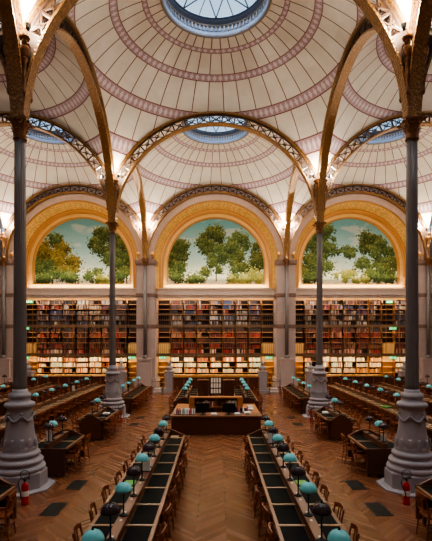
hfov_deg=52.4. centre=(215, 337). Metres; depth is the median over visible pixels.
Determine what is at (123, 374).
bust
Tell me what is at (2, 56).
arch
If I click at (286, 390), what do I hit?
chair
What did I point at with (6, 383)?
table
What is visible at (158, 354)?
gallery
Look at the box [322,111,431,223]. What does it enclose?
arch
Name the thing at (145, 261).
wall column
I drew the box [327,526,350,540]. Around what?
reading lamp
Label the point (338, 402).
reading lamp
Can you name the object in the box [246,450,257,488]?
chair
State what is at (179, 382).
wooden screen
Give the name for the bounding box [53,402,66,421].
chair
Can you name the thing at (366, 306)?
bookcase
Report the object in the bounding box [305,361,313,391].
bust
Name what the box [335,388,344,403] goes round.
chair
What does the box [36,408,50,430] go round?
chair
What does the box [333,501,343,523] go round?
chair
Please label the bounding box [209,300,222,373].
bookcase
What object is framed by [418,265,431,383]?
trim
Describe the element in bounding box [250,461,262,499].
chair
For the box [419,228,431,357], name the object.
wall column
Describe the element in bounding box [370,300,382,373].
bookcase
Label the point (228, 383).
cabinet
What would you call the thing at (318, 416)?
chair
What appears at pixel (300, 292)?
trim
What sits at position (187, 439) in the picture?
chair
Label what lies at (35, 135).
window
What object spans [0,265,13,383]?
trim
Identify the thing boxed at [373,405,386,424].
chair
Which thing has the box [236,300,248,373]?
bookcase
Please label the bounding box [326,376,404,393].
wooden screen
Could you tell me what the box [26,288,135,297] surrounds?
trim
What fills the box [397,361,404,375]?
bust
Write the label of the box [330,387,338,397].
chair
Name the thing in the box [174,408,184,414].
books
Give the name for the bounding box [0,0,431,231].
ceiling
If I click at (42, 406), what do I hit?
table
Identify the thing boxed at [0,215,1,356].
wall
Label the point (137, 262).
trim
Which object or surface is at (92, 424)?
table
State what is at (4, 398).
table
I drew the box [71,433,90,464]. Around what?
chair
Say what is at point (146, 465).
card stand
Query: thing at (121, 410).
chair
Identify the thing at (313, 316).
books
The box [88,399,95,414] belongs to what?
reading lamp
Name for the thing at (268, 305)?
bookcase
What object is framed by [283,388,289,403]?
chair
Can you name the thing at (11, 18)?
arch
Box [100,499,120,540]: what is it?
reading lamp
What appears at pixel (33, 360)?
bookcase
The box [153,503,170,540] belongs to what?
chair
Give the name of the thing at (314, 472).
chair
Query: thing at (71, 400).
chair
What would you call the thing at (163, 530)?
chair
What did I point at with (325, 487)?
chair
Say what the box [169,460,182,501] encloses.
chair
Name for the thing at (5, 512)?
chair
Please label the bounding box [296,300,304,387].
bookcase
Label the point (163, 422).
reading lamp
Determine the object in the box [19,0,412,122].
arch
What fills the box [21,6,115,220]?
arch
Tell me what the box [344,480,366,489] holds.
floor vent
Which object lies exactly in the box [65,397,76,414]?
chair
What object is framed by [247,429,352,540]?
table
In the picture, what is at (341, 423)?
table
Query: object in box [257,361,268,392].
bust
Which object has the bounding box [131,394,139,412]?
chair
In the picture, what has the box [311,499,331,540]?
reading lamp
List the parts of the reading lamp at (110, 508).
lamp shade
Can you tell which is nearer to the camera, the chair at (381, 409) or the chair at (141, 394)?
the chair at (381, 409)
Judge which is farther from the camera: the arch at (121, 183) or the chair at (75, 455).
the arch at (121, 183)
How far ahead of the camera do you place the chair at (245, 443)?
11.97 m
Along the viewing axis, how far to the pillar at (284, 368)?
31.20 m
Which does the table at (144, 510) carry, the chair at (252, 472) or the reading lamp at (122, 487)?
the reading lamp at (122, 487)
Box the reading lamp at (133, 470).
[126,464,141,496]
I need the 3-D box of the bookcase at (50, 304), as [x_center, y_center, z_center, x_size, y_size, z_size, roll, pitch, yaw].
[-11.933,0.440,33.025,1.047,6.720,0.510,0,0,0]
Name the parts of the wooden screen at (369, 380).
cap rail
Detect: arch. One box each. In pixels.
[0,0,24,119]
[0,34,12,120]
[0,111,109,223]
[4,184,143,260]
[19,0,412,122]
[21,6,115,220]
[113,111,318,223]
[116,155,147,256]
[147,184,284,257]
[284,155,315,256]
[288,184,427,260]
[316,6,410,220]
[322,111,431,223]
[407,0,431,119]
[419,34,431,120]
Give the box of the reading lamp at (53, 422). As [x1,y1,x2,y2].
[49,419,57,439]
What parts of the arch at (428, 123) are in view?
spandrel plate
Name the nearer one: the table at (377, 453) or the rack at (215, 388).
the table at (377, 453)
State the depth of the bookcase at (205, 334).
33.25 m
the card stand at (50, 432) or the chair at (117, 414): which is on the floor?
the chair at (117, 414)
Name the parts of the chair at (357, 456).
leg, seat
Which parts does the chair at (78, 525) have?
rail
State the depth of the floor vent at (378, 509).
9.70 m
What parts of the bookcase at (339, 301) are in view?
panel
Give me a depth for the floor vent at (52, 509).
9.70 m
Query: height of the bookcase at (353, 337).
6.720 m
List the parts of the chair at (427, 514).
leg, rail, seat, leg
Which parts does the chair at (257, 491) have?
leg, leg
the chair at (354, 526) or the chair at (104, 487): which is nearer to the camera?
the chair at (354, 526)
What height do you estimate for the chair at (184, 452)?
0.899 m
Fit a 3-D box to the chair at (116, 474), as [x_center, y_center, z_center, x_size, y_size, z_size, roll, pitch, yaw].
[-1.911,3.352,9.440,0.526,0.899,0.530,0,0,6]
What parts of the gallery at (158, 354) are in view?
railing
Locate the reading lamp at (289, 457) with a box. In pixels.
[283,451,296,480]
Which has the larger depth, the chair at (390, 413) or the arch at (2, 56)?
the chair at (390, 413)
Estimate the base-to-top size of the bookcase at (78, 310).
6.720 m
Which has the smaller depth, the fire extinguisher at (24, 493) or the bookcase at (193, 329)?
the fire extinguisher at (24, 493)
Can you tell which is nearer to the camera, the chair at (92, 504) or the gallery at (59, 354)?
the chair at (92, 504)
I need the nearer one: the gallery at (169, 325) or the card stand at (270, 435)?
the card stand at (270, 435)
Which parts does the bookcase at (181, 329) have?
panel, panel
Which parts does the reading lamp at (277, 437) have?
lamp shade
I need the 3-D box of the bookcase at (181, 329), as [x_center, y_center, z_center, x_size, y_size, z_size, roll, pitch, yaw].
[-2.900,0.440,33.025,1.047,6.720,0.510,0,0,0]
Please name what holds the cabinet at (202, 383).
on the floor
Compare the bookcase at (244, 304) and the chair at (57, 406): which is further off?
the bookcase at (244, 304)
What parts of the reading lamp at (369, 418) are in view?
lamp shade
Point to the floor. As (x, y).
(216, 503)
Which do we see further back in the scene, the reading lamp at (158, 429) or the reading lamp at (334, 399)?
the reading lamp at (334, 399)
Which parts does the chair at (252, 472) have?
leg, leg, seat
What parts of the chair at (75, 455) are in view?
seat, leg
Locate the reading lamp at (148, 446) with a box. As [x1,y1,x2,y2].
[142,441,154,467]
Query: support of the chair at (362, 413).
on the floor
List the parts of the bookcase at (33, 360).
panel, panel, pale panel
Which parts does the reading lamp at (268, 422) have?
lamp shade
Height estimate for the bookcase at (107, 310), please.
6.720 m
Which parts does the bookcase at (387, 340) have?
panel, panel, panel, pale panel, panel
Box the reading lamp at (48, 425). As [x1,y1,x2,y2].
[43,421,53,442]
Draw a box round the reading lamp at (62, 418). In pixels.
[57,414,66,433]
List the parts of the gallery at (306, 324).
railing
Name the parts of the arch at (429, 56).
spandrel plate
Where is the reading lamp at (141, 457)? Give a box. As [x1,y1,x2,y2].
[135,451,148,480]
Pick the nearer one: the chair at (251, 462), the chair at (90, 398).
the chair at (251, 462)
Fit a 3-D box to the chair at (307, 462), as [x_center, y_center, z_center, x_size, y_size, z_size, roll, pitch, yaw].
[1.943,3.352,10.317,0.526,0.899,0.530,0,0,-3]
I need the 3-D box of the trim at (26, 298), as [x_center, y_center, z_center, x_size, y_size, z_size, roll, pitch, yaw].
[-10.000,-2.900,32.710,8.720,0.080,0.180,0,0,0]
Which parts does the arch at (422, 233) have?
spandrel plate, spandrel plate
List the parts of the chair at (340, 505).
rail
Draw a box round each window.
[27,119,77,144]
[160,0,271,38]
[181,116,250,144]
[354,119,404,144]
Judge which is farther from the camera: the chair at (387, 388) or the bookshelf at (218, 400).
the chair at (387, 388)
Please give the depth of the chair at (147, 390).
25.07 m
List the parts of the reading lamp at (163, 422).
lamp shade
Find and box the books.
[38,300,405,371]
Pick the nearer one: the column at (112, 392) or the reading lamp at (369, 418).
the reading lamp at (369, 418)
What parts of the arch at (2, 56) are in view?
spandrel plate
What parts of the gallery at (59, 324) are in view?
railing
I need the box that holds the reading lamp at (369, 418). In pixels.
[365,414,374,433]
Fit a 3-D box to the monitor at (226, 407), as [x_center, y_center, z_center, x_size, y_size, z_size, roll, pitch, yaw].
[0.500,2.810,17.420,0.520,0.460,0.180,0,0,0]
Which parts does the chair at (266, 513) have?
rail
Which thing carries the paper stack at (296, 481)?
on the table at (287, 510)
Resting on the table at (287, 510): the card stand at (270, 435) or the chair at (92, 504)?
the card stand at (270, 435)
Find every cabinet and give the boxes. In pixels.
[197,379,208,395]
[223,379,234,395]
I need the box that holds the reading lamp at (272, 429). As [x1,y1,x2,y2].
[268,425,277,447]
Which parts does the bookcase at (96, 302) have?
panel, panel, panel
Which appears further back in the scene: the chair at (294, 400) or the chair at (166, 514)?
the chair at (294, 400)
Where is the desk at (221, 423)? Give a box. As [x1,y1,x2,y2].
[170,404,261,434]
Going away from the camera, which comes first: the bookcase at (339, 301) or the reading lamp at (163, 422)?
the reading lamp at (163, 422)
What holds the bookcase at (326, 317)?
on the floor
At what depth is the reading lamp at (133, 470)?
7.94 m
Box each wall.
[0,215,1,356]
[9,187,422,229]
[430,215,431,356]
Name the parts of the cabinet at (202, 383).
door, door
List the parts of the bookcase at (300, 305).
pale panel, panel, panel, panel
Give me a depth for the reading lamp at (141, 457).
8.84 m
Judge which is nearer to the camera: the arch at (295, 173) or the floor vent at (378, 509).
the floor vent at (378, 509)
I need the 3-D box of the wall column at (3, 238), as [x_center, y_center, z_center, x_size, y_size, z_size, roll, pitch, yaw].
[-15.000,-3.125,30.906,1.320,9.090,0.672,0,0,0]
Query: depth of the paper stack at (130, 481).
9.16 m
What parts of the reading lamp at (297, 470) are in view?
lamp shade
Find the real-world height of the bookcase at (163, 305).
6.660 m
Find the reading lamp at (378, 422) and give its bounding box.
[374,419,382,439]
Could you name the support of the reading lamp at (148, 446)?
on the table at (144, 510)
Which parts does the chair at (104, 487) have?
rail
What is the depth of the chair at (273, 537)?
6.76 m
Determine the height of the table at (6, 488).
0.970 m
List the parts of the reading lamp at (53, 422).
lamp shade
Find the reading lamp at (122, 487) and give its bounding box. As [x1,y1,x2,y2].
[115,479,131,516]
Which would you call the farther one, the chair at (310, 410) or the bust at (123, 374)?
the bust at (123, 374)
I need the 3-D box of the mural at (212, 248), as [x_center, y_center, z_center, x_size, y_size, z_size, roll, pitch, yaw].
[0.000,-6.635,32.770,8.720,6.150,0.860,0,0,0]
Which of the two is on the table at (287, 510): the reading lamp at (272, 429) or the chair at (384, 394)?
the reading lamp at (272, 429)
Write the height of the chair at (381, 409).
0.899 m
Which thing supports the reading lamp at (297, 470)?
on the table at (287, 510)
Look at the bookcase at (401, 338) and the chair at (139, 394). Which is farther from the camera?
the bookcase at (401, 338)
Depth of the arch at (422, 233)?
31.05 m
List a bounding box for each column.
[0,22,55,497]
[0,228,12,357]
[99,174,129,418]
[136,228,154,357]
[277,228,295,357]
[302,174,332,418]
[376,22,431,497]
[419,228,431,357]
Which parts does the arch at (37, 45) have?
spandrel plate, spandrel plate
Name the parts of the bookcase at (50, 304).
panel, panel, panel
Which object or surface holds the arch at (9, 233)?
attached to the wall column at (3, 238)
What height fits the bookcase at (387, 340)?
6.660 m
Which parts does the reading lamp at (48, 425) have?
lamp shade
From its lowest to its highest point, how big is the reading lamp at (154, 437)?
0.585 m
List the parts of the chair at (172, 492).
seat, leg, leg, rail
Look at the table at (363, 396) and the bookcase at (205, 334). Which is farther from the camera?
the bookcase at (205, 334)
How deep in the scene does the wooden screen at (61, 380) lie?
29.86 m
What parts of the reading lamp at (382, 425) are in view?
lamp shade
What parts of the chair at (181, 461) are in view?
leg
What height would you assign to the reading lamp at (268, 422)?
0.585 m
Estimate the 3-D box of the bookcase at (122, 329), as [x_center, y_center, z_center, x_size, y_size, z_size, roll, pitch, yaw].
[-7.100,0.440,33.025,1.047,6.720,0.510,0,0,0]
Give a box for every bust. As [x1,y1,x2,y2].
[27,361,34,375]
[118,361,126,391]
[163,361,174,392]
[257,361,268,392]
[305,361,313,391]
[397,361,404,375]
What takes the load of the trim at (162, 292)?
attached to the wall at (55, 191)
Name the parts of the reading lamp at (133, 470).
lamp shade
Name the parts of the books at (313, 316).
panel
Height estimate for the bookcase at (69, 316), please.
6.720 m
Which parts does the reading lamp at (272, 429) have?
lamp shade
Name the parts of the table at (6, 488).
leg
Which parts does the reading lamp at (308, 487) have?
lamp shade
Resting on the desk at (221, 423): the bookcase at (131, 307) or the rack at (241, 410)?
the rack at (241, 410)
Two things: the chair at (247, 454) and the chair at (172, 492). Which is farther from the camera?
the chair at (247, 454)
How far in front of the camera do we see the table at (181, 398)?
23.09 m
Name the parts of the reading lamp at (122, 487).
lamp shade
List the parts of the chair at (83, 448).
seat, leg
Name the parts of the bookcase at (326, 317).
panel, panel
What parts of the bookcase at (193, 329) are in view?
panel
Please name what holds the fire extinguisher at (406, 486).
on the floor
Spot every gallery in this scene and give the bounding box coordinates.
[27,299,135,327]
[27,328,135,356]
[156,328,275,356]
[157,299,274,327]
[296,299,404,327]
[296,328,404,356]
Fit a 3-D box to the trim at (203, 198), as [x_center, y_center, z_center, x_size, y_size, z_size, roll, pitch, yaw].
[0.000,-3.210,32.310,9.740,14.020,2.180,0,0,0]
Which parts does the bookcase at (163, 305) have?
panel, pale panel, panel, panel, panel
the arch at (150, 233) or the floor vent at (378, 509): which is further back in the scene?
the arch at (150, 233)
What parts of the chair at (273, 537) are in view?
rail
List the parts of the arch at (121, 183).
spandrel plate, spandrel plate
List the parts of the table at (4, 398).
panel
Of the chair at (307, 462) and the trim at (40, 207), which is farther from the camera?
the trim at (40, 207)
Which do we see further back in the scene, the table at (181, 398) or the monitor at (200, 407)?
the table at (181, 398)
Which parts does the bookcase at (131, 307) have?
panel, pale panel, panel, panel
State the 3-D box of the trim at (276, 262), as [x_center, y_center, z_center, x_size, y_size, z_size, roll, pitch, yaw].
[5.000,-3.130,32.200,1.520,4.860,2.200,0,0,0]
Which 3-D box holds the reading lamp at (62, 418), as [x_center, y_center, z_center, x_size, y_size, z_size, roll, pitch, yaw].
[-4.620,2.583,13.200,0.284,0.585,0.284,0,0,-20]
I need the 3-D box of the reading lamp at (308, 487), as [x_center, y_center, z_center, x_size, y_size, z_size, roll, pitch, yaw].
[1.500,2.583,7.122,0.284,0.585,0.284,0,0,36]
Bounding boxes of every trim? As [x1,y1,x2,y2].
[0,260,13,327]
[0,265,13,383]
[7,194,142,259]
[13,200,138,259]
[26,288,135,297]
[26,298,135,299]
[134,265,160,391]
[135,260,158,328]
[148,194,283,259]
[153,200,278,289]
[153,387,163,393]
[157,288,274,297]
[158,298,273,299]
[268,387,278,393]
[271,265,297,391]
[273,260,296,328]
[289,194,424,259]
[293,200,418,259]
[296,288,405,297]
[296,298,405,299]
[418,260,431,327]
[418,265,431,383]
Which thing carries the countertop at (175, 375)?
on the floor
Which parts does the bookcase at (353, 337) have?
panel, panel, panel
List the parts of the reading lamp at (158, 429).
lamp shade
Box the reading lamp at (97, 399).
[94,397,100,411]
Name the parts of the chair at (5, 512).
seat, leg, rail, leg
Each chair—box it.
[0,488,16,540]
[34,411,43,432]
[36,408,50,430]
[46,404,58,422]
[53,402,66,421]
[60,399,72,415]
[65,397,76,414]
[66,440,81,473]
[71,415,80,431]
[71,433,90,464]
[72,394,82,410]
[72,523,82,540]
[78,392,88,408]
[83,390,92,406]
[87,388,96,401]
[88,502,96,521]
[99,415,114,440]
[101,485,110,503]
[104,412,118,434]
[109,409,122,431]
[114,471,121,484]
[122,460,128,472]
[130,450,135,461]
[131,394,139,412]
[132,392,142,409]
[135,391,144,405]
[140,389,148,404]
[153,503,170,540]
[154,522,165,540]
[159,485,175,536]
[165,471,178,516]
[168,397,173,414]
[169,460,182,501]
[174,451,185,488]
[178,443,186,477]
[180,435,188,467]
[243,435,251,467]
[244,442,253,476]
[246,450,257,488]
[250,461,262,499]
[251,471,266,517]
[255,485,272,536]
[258,397,262,415]
[262,502,278,540]
[268,522,277,540]
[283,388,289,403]
[286,390,295,404]
[289,392,298,409]
[292,395,302,412]
[297,451,302,464]
[303,460,309,474]
[309,408,322,431]
[312,471,319,487]
[314,412,327,435]
[317,415,330,439]
[320,485,328,501]
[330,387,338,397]
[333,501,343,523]
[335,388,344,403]
[339,390,348,406]
[341,433,359,464]
[344,392,354,409]
[348,523,359,540]
[349,394,359,408]
[350,440,370,474]
[351,415,361,430]
[354,397,366,414]
[359,399,371,416]
[367,402,379,418]
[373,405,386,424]
[380,408,393,428]
[381,387,387,398]
[387,388,397,401]
[389,411,397,432]
[415,489,431,540]
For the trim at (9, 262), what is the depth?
31.16 m
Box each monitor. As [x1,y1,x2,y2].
[196,403,208,414]
[222,403,234,414]
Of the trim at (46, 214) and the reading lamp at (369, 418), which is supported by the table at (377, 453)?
the reading lamp at (369, 418)
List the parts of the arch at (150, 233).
spandrel plate, spandrel plate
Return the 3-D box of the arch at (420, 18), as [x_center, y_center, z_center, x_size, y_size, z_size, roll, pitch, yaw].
[5.000,-8.160,6.200,0.340,5.420,9.896,0,0,0]
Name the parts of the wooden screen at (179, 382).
cap rail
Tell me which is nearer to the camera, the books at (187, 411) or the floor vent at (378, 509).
the floor vent at (378, 509)
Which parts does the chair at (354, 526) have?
rail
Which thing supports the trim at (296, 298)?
attached to the wall at (55, 191)
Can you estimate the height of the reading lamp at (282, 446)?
0.585 m
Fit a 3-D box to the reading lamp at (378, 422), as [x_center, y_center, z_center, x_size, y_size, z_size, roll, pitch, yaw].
[4.620,2.583,12.420,0.284,0.585,0.284,0,0,-17]
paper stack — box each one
[126,480,135,485]
[295,480,305,485]
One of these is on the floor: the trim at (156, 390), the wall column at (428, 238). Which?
the trim at (156, 390)
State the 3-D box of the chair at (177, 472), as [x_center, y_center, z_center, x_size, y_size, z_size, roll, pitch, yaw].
[-1.060,3.352,9.479,0.526,0.899,0.530,0,0,-3]
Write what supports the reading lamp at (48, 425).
on the table at (54, 453)
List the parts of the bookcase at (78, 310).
panel, panel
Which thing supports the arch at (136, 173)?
attached to the column at (112, 392)
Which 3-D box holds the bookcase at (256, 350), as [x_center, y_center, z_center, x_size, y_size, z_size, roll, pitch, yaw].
[2.900,0.440,33.025,1.047,6.720,0.510,0,0,0]
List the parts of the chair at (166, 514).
seat, leg, rail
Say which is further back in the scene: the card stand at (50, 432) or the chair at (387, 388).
the chair at (387, 388)
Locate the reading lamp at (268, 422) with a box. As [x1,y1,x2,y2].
[264,419,273,439]
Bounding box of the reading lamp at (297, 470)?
[290,464,305,496]
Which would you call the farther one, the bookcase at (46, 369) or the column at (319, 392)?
the bookcase at (46, 369)
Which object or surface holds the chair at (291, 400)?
on the floor
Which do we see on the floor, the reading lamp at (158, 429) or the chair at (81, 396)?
the chair at (81, 396)
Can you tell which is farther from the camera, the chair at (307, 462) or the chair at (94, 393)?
the chair at (94, 393)
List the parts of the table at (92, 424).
leg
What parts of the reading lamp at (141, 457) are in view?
lamp shade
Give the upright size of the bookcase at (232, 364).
6.720 m
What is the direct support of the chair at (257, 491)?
on the floor
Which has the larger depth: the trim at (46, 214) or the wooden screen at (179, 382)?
the trim at (46, 214)
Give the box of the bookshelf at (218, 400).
[189,396,242,411]
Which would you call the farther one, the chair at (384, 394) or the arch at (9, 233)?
the arch at (9, 233)
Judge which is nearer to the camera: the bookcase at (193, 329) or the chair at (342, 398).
the chair at (342, 398)
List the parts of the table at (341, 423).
leg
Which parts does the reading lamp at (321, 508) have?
lamp shade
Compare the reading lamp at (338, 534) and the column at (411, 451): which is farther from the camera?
the column at (411, 451)
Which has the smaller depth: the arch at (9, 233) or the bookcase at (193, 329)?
the arch at (9, 233)
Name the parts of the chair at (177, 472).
leg, leg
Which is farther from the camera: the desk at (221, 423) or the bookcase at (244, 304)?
the bookcase at (244, 304)
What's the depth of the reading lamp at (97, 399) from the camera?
17.04 m
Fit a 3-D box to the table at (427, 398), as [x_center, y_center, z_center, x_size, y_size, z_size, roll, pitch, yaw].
[10.700,3.315,24.500,1.080,0.970,7.860,0,0,0]
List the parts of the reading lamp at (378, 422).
lamp shade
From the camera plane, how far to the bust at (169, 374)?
30.35 m
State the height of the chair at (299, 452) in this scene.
0.899 m
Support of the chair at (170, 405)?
on the floor
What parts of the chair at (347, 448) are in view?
leg, seat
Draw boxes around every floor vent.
[38,503,66,515]
[65,480,87,489]
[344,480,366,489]
[365,503,393,515]
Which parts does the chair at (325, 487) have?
rail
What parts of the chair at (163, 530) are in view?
rail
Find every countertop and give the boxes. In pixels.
[35,374,126,387]
[174,374,257,376]
[305,374,383,387]
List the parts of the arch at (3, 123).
spandrel plate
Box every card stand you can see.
[45,431,52,441]
[143,457,150,471]
[268,432,274,443]
[380,434,387,441]
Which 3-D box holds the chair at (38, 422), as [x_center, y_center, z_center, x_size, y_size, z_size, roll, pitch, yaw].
[-7.093,3.352,17.362,0.526,0.899,0.530,0,0,-2]
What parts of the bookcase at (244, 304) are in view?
panel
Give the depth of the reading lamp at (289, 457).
8.84 m
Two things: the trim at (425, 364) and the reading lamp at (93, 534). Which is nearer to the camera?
the reading lamp at (93, 534)
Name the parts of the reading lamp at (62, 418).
lamp shade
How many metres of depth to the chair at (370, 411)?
19.90 m
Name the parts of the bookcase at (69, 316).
panel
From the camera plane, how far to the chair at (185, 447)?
11.97 m
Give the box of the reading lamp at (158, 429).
[154,425,163,447]
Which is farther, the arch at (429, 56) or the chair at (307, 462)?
the arch at (429, 56)
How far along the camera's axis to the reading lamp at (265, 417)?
13.23 m
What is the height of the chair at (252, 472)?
0.899 m
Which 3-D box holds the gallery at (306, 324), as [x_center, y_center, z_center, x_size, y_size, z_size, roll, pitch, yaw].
[10.000,-1.770,32.410,8.740,2.100,0.780,0,0,0]
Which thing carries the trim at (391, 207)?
attached to the wall at (55, 191)
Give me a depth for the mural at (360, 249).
33.00 m
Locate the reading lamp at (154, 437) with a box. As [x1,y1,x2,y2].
[148,432,159,456]
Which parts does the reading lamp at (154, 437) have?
lamp shade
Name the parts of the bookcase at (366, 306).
panel, panel, panel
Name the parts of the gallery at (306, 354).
railing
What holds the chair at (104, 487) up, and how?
on the floor
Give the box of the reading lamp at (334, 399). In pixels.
[331,397,337,411]
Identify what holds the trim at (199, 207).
attached to the wall at (55, 191)
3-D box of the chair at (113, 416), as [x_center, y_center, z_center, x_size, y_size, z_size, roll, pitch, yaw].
[-4.082,3.352,16.487,0.526,0.899,0.530,0,0,7]
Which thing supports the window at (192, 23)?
attached to the ceiling
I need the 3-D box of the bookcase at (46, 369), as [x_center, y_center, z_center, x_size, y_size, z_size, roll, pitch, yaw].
[-12.900,0.440,33.025,1.047,6.720,0.510,0,0,0]
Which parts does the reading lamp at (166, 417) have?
lamp shade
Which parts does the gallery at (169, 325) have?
railing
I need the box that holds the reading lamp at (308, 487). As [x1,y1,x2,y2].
[300,479,316,516]
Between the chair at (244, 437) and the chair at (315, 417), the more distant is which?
the chair at (315, 417)
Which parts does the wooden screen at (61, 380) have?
cap rail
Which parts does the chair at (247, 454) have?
leg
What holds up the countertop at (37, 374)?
on the floor
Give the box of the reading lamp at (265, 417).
[261,414,269,432]
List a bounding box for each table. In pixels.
[0,382,12,394]
[0,382,58,413]
[0,382,104,443]
[0,478,16,526]
[38,429,84,475]
[76,405,118,439]
[79,429,184,540]
[121,383,148,413]
[173,385,197,408]
[234,385,258,408]
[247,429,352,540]
[283,383,310,413]
[313,405,355,439]
[327,382,431,443]
[347,429,393,475]
[373,382,431,413]
[415,478,431,526]
[421,382,431,394]
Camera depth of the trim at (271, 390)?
30.20 m
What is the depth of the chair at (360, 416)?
16.34 m
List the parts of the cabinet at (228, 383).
door, door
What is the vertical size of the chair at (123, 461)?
0.899 m
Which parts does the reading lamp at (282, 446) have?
lamp shade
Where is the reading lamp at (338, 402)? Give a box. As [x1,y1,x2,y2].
[336,399,343,414]
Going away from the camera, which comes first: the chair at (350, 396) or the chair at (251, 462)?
the chair at (251, 462)
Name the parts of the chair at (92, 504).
rail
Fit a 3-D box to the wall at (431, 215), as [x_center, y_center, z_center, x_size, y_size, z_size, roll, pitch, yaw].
[15.550,-4.900,14.700,0.500,17.400,33.400,0,0,0]
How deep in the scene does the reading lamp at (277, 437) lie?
10.60 m
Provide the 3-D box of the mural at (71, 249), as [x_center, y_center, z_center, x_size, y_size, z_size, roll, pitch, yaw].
[-10.000,-6.635,32.770,8.720,6.150,0.860,0,0,0]
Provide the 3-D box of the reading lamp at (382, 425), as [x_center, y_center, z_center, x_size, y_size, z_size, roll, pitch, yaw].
[4.620,2.583,12.120,0.284,0.585,0.284,0,0,21]
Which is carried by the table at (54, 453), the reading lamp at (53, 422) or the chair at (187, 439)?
the reading lamp at (53, 422)
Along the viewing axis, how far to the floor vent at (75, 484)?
11.30 m
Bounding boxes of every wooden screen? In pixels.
[27,376,105,393]
[173,377,258,394]
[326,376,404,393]
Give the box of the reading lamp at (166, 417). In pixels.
[162,414,170,432]
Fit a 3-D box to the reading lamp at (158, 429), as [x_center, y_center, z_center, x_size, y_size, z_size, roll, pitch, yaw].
[-1.500,2.583,11.562,0.284,0.585,0.284,0,0,38]
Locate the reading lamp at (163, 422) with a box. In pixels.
[158,419,167,439]
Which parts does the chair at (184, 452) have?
leg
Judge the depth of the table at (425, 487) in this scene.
8.93 m
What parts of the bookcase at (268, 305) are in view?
panel, panel, pale panel, panel, panel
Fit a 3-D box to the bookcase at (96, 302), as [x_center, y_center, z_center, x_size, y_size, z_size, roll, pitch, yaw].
[-9.033,0.440,33.025,1.047,6.720,0.510,0,0,0]
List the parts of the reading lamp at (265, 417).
lamp shade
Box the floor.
[0,388,431,540]
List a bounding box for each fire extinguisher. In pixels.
[18,470,30,505]
[401,470,412,504]
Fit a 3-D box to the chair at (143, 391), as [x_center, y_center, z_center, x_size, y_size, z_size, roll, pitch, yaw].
[-4.172,3.352,24.287,0.526,0.899,0.530,0,0,5]
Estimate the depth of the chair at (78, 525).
6.85 m
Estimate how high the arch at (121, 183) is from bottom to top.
5.420 m
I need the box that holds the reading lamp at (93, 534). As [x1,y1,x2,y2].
[81,526,104,540]
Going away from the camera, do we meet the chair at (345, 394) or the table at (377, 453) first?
the table at (377, 453)
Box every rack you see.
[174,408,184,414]
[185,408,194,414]
[210,377,221,395]
[238,406,247,412]
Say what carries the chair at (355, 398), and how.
on the floor
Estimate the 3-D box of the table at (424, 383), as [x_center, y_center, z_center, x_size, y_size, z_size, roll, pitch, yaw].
[13.400,3.315,26.950,1.080,0.970,2.960,0,0,0]
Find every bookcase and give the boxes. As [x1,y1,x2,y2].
[26,300,38,375]
[36,300,49,373]
[49,300,63,373]
[63,300,74,373]
[75,300,87,373]
[88,300,102,373]
[102,304,108,373]
[116,300,128,379]
[127,300,135,388]
[158,300,171,387]
[170,300,183,373]
[183,300,196,373]
[197,300,209,373]
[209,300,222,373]
[223,300,235,373]
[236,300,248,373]
[249,300,261,373]
[260,300,273,387]
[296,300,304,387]
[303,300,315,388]
[323,300,330,373]
[331,300,342,373]
[341,300,355,373]
[354,300,369,373]
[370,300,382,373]
[380,300,394,375]
[393,300,405,375]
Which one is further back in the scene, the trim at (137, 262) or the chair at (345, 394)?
the trim at (137, 262)
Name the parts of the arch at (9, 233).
spandrel plate, spandrel plate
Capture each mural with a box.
[26,210,135,287]
[161,210,270,287]
[296,210,405,287]
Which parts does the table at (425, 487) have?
leg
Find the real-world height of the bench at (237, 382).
1.100 m
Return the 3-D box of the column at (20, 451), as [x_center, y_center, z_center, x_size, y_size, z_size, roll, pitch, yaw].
[-5.000,-1.985,11.200,1.589,11.570,1.589,0,0,0]
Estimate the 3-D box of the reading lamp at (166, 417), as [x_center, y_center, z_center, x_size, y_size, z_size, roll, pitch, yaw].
[-1.500,2.583,13.300,0.284,0.585,0.284,0,0,0]
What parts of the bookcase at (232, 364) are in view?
panel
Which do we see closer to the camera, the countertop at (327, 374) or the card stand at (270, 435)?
the card stand at (270, 435)
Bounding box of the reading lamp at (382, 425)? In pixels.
[378,421,388,442]
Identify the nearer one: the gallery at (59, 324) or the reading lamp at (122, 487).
the reading lamp at (122, 487)
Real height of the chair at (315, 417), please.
0.899 m
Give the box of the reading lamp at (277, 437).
[272,432,283,456]
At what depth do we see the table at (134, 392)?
23.60 m
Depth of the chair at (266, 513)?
7.61 m
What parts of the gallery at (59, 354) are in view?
railing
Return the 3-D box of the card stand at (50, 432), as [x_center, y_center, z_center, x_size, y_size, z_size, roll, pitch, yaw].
[-4.620,2.718,12.150,0.180,0.300,0.100,0,0,0]
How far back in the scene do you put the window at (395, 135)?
27.93 m
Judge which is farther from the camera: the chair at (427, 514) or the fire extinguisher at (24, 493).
the fire extinguisher at (24, 493)
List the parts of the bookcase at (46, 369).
panel, panel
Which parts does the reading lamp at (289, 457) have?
lamp shade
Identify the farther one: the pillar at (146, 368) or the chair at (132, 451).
the pillar at (146, 368)
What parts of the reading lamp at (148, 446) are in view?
lamp shade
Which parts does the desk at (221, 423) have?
panel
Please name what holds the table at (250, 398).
on the floor
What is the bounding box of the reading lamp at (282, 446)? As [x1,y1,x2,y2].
[277,441,289,467]
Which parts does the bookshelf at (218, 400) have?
panel, panel, panel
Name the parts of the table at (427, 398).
panel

